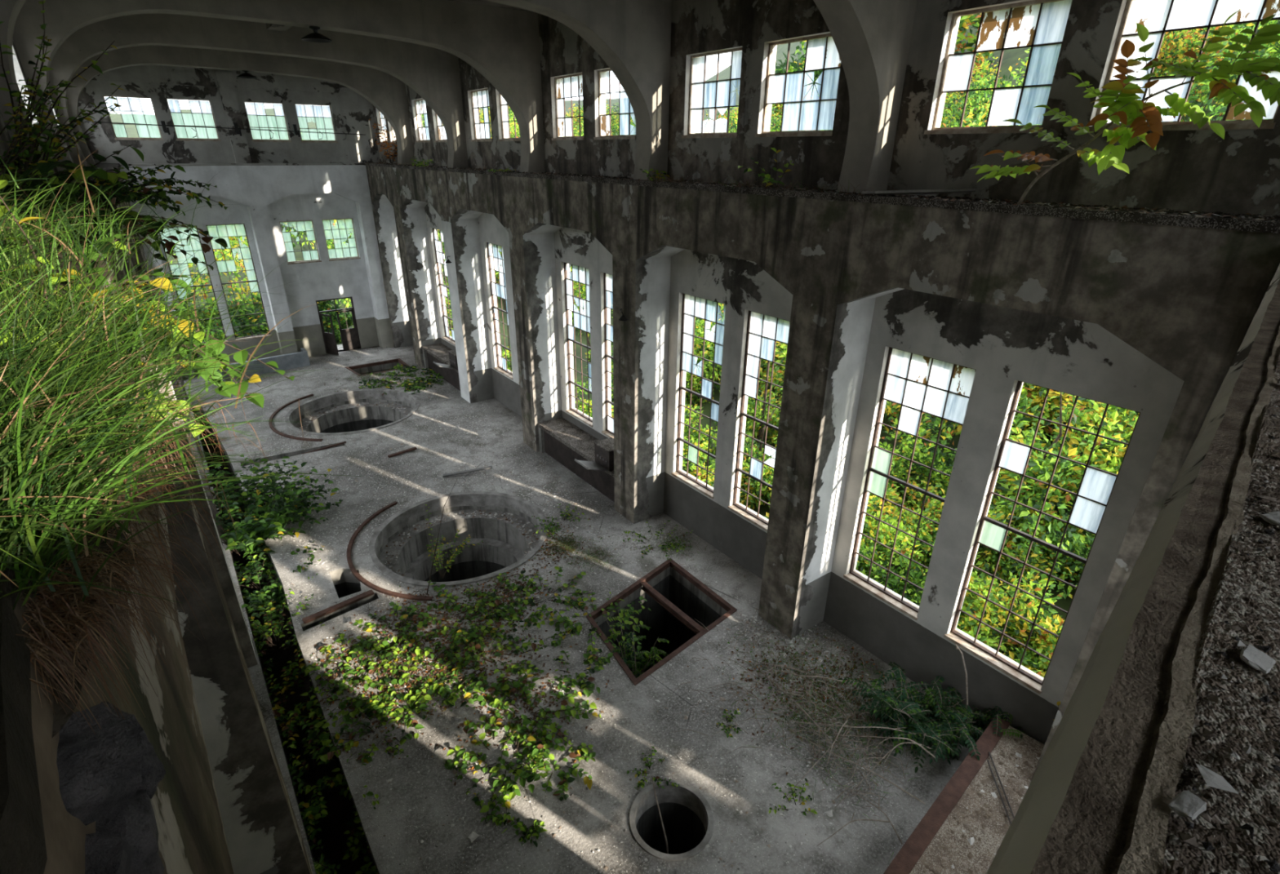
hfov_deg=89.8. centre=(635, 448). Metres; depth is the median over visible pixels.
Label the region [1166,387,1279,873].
gravel stones
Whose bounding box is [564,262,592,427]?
window
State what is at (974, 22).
forest
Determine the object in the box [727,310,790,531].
window
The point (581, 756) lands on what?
ivy patch
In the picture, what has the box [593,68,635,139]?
window
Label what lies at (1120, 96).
branch
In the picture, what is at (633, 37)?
rib
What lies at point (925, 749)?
dead branch
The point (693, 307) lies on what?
window
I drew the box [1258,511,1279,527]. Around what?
flake
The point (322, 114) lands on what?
window
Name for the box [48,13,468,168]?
rib
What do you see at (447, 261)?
wall lamp
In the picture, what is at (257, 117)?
window
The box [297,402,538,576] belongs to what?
rubble
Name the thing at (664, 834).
stick
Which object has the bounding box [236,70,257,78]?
pendant lamp
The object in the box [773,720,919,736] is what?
dead branch
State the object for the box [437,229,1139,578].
shrubbery
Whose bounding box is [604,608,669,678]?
shrub
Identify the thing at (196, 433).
leafy shrub
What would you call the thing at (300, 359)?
parapet
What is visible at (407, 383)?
bush
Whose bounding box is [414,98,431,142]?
window
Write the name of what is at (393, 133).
window
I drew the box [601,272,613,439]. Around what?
window
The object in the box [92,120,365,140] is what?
rod
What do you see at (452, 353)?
base cabinet
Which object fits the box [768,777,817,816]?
weed
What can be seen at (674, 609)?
pit
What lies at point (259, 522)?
bush
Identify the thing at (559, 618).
ivy patch
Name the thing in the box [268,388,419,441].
pit
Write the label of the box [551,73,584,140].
window
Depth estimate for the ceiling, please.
14.06 m
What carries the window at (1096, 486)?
in the wall at (1150, 320)
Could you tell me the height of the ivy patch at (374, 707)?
0.384 m
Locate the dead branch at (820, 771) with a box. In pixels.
[819,770,902,844]
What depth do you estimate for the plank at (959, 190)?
7.89 m
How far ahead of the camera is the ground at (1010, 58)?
33.35 m
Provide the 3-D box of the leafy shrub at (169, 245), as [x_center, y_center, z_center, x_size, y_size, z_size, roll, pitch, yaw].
[-3.724,-1.675,4.954,0.904,0.640,1.718,-17,30,-32]
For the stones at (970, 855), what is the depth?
8.10 m
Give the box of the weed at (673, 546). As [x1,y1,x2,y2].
[622,520,693,559]
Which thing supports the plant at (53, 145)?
on the leafy shrub at (17, 206)
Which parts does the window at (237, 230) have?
sill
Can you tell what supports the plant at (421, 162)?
on the ledge at (1173, 220)
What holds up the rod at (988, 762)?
on the landing
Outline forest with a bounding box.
[770,0,1058,131]
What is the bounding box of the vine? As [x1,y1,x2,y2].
[425,504,483,578]
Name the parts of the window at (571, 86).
sill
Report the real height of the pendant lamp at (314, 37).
0.230 m
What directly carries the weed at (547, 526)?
on the floor at (861, 846)
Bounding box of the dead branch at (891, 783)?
[793,732,925,804]
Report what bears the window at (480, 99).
in the wall at (1150, 320)
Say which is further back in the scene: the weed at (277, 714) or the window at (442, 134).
the window at (442, 134)
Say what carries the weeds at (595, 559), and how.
on the floor at (861, 846)
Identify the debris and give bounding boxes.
[364,162,1279,222]
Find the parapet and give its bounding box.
[217,347,310,381]
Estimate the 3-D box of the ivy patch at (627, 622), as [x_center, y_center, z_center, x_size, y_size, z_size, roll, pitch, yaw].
[-0.751,3.249,12.108,1.969,0.417,2.161,4,25,8]
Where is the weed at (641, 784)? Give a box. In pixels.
[626,746,679,791]
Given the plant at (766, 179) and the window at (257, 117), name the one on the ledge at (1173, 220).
the plant at (766, 179)
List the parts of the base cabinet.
open door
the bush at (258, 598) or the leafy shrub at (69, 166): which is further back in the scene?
the bush at (258, 598)
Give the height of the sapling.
0.852 m
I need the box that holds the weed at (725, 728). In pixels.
[715,708,742,737]
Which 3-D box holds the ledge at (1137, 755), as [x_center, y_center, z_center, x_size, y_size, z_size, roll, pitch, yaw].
[3.870,-0.073,2.100,2.870,0.367,8.848,23,33,39]
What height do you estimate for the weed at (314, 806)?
0.471 m
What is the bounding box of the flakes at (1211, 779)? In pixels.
[1195,452,1279,794]
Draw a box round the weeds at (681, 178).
[377,159,889,193]
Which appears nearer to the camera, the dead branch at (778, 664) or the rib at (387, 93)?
the dead branch at (778, 664)
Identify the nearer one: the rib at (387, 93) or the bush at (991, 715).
the bush at (991, 715)
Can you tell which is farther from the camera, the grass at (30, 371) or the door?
the door
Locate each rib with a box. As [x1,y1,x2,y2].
[0,0,671,191]
[12,0,545,173]
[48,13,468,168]
[66,45,415,166]
[813,0,916,193]
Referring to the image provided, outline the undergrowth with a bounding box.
[443,276,1095,678]
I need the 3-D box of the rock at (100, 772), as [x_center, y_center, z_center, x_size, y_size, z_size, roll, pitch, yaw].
[-0.750,0.429,0.824,0.140,0.132,0.190,16,29,30]
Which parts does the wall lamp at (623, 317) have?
lamp shade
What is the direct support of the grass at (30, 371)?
on the earth mound
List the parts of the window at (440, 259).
sill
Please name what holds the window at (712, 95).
in the wall at (1150, 320)
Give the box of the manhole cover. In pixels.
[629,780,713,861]
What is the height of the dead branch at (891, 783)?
0.493 m
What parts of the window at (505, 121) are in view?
sill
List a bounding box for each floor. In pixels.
[182,344,981,873]
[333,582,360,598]
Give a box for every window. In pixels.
[102,95,164,140]
[158,225,227,343]
[165,97,221,141]
[205,223,271,341]
[244,101,291,142]
[279,220,321,264]
[294,103,337,142]
[321,217,360,261]
[378,111,387,142]
[389,125,396,142]
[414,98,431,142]
[432,228,455,346]
[434,112,447,142]
[471,88,492,142]
[486,242,513,379]
[497,93,520,141]
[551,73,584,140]
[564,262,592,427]
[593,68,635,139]
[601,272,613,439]
[671,293,725,498]
[681,47,742,138]
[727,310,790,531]
[755,33,840,137]
[843,346,975,621]
[924,0,1071,134]
[943,380,1141,694]
[1088,0,1279,132]
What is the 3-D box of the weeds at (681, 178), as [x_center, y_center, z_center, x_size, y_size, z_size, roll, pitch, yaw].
[-3.154,-7.156,16.401,1.605,0.355,22.371,-16,30,-32]
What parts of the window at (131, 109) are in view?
sill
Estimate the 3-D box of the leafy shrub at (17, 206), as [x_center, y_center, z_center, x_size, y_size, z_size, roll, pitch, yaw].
[-2.777,-0.627,2.211,1.276,0.463,6.364,-17,30,-32]
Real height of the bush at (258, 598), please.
1.063 m
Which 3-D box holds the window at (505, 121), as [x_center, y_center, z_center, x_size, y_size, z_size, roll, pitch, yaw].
[-3.213,-8.772,16.822,0.260,1.315,1.540,-17,30,-32]
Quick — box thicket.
[170,139,501,342]
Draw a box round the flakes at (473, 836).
[221,353,860,873]
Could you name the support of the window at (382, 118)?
in the wall at (1150, 320)
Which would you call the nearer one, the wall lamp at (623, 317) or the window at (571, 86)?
the wall lamp at (623, 317)
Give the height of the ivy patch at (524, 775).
0.468 m
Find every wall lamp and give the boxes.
[445,256,451,263]
[618,308,627,320]
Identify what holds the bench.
on the floor at (861, 846)
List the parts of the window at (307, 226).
sill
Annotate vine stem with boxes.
[426,481,456,594]
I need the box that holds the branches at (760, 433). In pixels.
[499,251,1062,522]
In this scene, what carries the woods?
on the ground at (1010, 58)
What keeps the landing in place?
on the floor at (861, 846)
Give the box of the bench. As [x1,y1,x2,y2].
[421,342,460,391]
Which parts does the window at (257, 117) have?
sill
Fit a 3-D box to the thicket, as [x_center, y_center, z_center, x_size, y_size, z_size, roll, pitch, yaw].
[-20.361,-16.224,43.219,52.672,10.712,38.996,-17,30,-32]
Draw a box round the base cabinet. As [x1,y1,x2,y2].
[433,349,457,369]
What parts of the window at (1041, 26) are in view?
sill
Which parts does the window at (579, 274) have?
sill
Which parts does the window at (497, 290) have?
sill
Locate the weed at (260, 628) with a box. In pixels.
[245,588,325,675]
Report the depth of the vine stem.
13.09 m
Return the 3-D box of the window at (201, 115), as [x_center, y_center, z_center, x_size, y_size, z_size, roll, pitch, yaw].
[-15.510,-11.510,22.534,1.340,1.315,0.260,-17,30,-32]
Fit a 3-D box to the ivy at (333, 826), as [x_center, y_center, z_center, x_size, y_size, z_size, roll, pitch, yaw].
[-8.157,3.164,14.048,0.720,0.950,22.800,-17,30,-32]
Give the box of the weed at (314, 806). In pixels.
[287,714,351,837]
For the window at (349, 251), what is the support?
in the wall at (261, 197)
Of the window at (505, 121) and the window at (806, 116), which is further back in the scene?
the window at (505, 121)
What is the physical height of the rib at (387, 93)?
3.440 m
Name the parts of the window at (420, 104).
sill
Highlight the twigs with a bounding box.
[671,608,927,804]
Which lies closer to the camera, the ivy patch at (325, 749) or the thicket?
the ivy patch at (325, 749)
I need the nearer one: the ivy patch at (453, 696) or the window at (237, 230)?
the ivy patch at (453, 696)
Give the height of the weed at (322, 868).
0.550 m
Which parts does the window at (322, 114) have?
sill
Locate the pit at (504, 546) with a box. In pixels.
[346,491,547,600]
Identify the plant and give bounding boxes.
[0,0,124,214]
[3,111,228,215]
[82,234,294,408]
[410,155,433,166]
[487,167,515,172]
[640,168,669,181]
[737,146,795,187]
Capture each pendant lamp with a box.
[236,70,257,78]
[301,26,332,42]
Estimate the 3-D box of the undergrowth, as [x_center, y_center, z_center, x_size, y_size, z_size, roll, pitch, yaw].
[-2.192,-3.316,24.482,6.739,3.016,44.496,-17,30,-32]
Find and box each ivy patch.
[293,651,431,743]
[300,633,408,697]
[307,686,417,794]
[322,646,458,745]
[340,601,437,670]
[367,623,484,711]
[396,580,524,646]
[414,608,555,711]
[444,573,536,635]
[444,707,564,834]
[458,664,601,777]
[506,566,597,632]
[509,730,595,801]
[546,585,651,659]
[548,648,613,697]
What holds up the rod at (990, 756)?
on the landing
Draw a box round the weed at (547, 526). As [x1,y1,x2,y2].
[531,503,591,536]
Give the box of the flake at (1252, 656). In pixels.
[1240,644,1275,674]
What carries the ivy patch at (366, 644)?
on the floor at (861, 846)
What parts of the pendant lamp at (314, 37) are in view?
stem, lamp shade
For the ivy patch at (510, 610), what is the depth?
12.16 m
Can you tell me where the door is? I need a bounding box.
[315,297,360,355]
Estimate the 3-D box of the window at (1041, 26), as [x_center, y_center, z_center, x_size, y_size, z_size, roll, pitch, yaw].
[4.223,-4.412,7.516,0.260,1.315,1.430,-17,30,-32]
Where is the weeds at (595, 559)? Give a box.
[342,358,935,865]
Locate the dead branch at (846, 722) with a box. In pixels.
[786,720,848,796]
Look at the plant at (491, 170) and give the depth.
16.44 m
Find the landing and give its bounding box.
[883,717,1044,873]
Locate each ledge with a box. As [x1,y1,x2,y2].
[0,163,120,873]
[120,163,364,166]
[360,162,1279,233]
[986,263,1279,873]
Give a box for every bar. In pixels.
[297,441,346,455]
[302,589,374,624]
[387,446,417,457]
[442,466,492,477]
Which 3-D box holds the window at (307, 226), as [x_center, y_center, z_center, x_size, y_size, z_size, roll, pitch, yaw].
[-13.434,-8.260,25.715,1.260,1.615,0.260,-17,30,-32]
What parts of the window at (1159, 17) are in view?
sill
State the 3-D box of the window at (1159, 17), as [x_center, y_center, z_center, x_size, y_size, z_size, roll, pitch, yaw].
[5.351,-3.750,6.103,0.260,1.315,1.540,-17,30,-32]
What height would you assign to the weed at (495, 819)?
0.163 m
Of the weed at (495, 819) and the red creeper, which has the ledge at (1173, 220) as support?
the red creeper
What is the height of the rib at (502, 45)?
3.440 m
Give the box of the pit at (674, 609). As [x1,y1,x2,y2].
[586,558,737,685]
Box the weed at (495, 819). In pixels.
[471,790,509,826]
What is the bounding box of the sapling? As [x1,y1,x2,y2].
[0,81,65,176]
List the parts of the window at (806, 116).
sill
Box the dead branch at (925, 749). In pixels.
[830,734,935,758]
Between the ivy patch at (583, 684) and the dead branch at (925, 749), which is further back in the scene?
the ivy patch at (583, 684)
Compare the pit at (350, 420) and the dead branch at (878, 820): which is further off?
the pit at (350, 420)
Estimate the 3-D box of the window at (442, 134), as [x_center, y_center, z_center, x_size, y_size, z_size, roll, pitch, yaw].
[-6.067,-10.446,20.395,0.260,1.315,1.540,-17,30,-32]
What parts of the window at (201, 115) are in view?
sill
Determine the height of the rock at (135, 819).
0.138 m
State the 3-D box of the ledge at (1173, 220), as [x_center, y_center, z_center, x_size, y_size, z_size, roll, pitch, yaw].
[-2.457,-6.670,15.671,0.817,0.085,28.460,-17,30,-32]
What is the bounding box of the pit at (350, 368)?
[345,358,409,376]
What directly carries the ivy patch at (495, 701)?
on the floor at (861, 846)
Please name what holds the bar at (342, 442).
on the floor at (861, 846)
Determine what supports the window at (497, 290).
in the wall at (1150, 320)
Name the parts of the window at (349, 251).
sill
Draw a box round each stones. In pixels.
[919,732,1040,873]
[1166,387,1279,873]
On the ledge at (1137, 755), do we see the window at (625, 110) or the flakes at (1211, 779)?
the flakes at (1211, 779)
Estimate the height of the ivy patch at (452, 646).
0.394 m
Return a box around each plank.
[861,191,938,195]
[875,188,975,194]
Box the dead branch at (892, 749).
[835,742,936,808]
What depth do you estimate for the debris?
7.15 m
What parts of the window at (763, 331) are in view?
sill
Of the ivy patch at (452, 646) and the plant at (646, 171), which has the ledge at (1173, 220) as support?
the plant at (646, 171)
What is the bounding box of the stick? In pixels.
[651,776,668,853]
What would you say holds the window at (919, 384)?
in the wall at (1150, 320)
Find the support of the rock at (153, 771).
in the earth mound
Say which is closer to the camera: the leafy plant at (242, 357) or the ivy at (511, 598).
the leafy plant at (242, 357)
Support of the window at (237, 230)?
in the wall at (261, 197)
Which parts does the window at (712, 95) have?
sill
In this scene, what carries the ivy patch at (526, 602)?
on the floor at (861, 846)
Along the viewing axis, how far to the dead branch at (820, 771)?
8.27 m
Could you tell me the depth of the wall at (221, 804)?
5.16 m
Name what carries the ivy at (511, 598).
on the floor at (861, 846)
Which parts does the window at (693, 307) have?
sill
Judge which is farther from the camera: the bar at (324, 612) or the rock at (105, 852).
the bar at (324, 612)
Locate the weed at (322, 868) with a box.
[306,785,378,873]
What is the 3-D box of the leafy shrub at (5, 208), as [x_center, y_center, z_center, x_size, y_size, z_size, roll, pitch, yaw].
[-1.752,-0.595,2.132,0.887,0.607,0.586,8,26,15]
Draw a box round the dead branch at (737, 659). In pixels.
[737,658,860,686]
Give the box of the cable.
[955,644,968,705]
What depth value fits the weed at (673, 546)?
14.33 m
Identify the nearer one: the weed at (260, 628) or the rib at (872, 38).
the rib at (872, 38)
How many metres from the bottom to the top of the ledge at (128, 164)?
0.070 m
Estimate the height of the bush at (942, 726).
0.806 m
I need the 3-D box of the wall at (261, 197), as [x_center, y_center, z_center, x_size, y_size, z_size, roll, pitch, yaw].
[-14.213,-8.635,24.576,10.400,11.450,0.860,-17,30,-32]
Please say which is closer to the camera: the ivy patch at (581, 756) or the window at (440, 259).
the ivy patch at (581, 756)
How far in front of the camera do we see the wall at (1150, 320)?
9.78 m
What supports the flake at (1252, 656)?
on the ledge at (1137, 755)
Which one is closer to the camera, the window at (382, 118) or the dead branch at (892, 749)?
the dead branch at (892, 749)
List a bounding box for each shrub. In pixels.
[0,144,143,212]
[0,180,204,345]
[0,191,66,324]
[0,326,218,439]
[66,185,227,278]
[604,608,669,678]
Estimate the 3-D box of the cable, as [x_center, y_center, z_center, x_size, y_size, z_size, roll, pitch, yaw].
[4.860,3.349,9.637,0.125,0.713,0.615,0,25,0]
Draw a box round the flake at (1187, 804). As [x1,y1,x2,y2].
[1168,790,1206,820]
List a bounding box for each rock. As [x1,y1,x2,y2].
[56,702,144,826]
[84,831,133,873]
[95,790,164,873]
[100,701,165,799]
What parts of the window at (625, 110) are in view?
sill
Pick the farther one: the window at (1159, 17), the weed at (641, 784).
the weed at (641, 784)
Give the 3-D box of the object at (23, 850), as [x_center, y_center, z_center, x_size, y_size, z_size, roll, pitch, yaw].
[-8.352,-3.987,9.765,0.806,0.085,32.060,-17,30,-32]
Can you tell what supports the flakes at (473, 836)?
on the floor at (861, 846)
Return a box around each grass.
[0,120,362,609]
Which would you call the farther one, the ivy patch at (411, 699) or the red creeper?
the red creeper
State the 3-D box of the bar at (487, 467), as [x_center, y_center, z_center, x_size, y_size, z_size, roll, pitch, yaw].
[-4.562,0.625,17.435,1.315,0.110,0.100,-7,26,-17]
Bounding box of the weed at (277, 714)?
[262,641,361,759]
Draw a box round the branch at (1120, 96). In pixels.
[970,9,1279,204]
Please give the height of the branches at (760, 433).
7.309 m
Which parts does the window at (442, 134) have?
sill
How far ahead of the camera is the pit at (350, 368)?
26.41 m
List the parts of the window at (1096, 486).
sill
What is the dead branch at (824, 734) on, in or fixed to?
on the floor at (861, 846)
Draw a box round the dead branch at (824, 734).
[761,671,856,778]
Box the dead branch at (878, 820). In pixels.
[816,812,889,846]
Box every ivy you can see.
[194,415,374,873]
[308,367,895,786]
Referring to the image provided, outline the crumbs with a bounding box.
[210,345,916,873]
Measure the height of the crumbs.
0.059 m
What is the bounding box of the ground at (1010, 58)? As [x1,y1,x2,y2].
[109,4,1264,666]
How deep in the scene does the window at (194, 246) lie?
23.79 m
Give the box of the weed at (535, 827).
[499,813,546,847]
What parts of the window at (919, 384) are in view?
sill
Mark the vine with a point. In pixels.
(451, 559)
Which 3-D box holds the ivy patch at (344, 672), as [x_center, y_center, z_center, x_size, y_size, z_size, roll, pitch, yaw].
[-4.930,3.677,11.098,1.457,0.294,1.794,4,25,8]
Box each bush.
[203,454,343,558]
[232,539,324,626]
[358,363,443,395]
[838,662,990,773]
[964,705,1024,742]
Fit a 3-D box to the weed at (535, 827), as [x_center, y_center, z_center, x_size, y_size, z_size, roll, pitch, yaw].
[-1.467,4.937,8.302,0.651,0.124,0.378,4,25,7]
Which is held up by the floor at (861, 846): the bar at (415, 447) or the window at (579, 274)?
the bar at (415, 447)
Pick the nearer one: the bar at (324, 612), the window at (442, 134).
the bar at (324, 612)
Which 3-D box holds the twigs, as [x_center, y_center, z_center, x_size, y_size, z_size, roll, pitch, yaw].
[2.574,3.886,10.492,4.136,0.172,3.506,12,27,23]
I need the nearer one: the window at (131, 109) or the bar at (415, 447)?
the bar at (415, 447)
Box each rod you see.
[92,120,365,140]
[986,760,1011,824]
[988,751,1014,818]
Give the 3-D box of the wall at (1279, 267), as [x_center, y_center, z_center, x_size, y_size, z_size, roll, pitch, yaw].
[3.471,1.785,2.335,3.106,11.450,10.724,23,33,39]
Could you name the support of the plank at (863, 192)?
on the ledge at (1173, 220)
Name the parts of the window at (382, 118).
frame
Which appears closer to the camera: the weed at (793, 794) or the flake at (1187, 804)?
the flake at (1187, 804)
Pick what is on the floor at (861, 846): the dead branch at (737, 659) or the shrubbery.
the dead branch at (737, 659)
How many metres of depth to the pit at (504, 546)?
16.03 m
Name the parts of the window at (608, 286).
sill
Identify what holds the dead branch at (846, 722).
on the floor at (861, 846)
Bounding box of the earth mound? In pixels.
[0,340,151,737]
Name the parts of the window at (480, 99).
sill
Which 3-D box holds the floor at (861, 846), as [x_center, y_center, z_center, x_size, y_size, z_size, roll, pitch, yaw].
[-5.577,1.530,16.080,9.700,0.350,32.280,-17,30,-32]
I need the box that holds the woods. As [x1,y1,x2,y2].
[421,19,1279,138]
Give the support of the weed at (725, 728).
on the floor at (861, 846)
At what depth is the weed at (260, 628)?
12.10 m
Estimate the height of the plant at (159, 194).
0.915 m
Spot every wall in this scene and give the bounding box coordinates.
[0,38,312,873]
[77,65,393,379]
[365,0,1279,781]
[1030,266,1279,873]
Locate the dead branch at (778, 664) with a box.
[735,664,808,702]
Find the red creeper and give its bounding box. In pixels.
[368,119,397,164]
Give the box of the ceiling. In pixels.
[265,0,533,31]

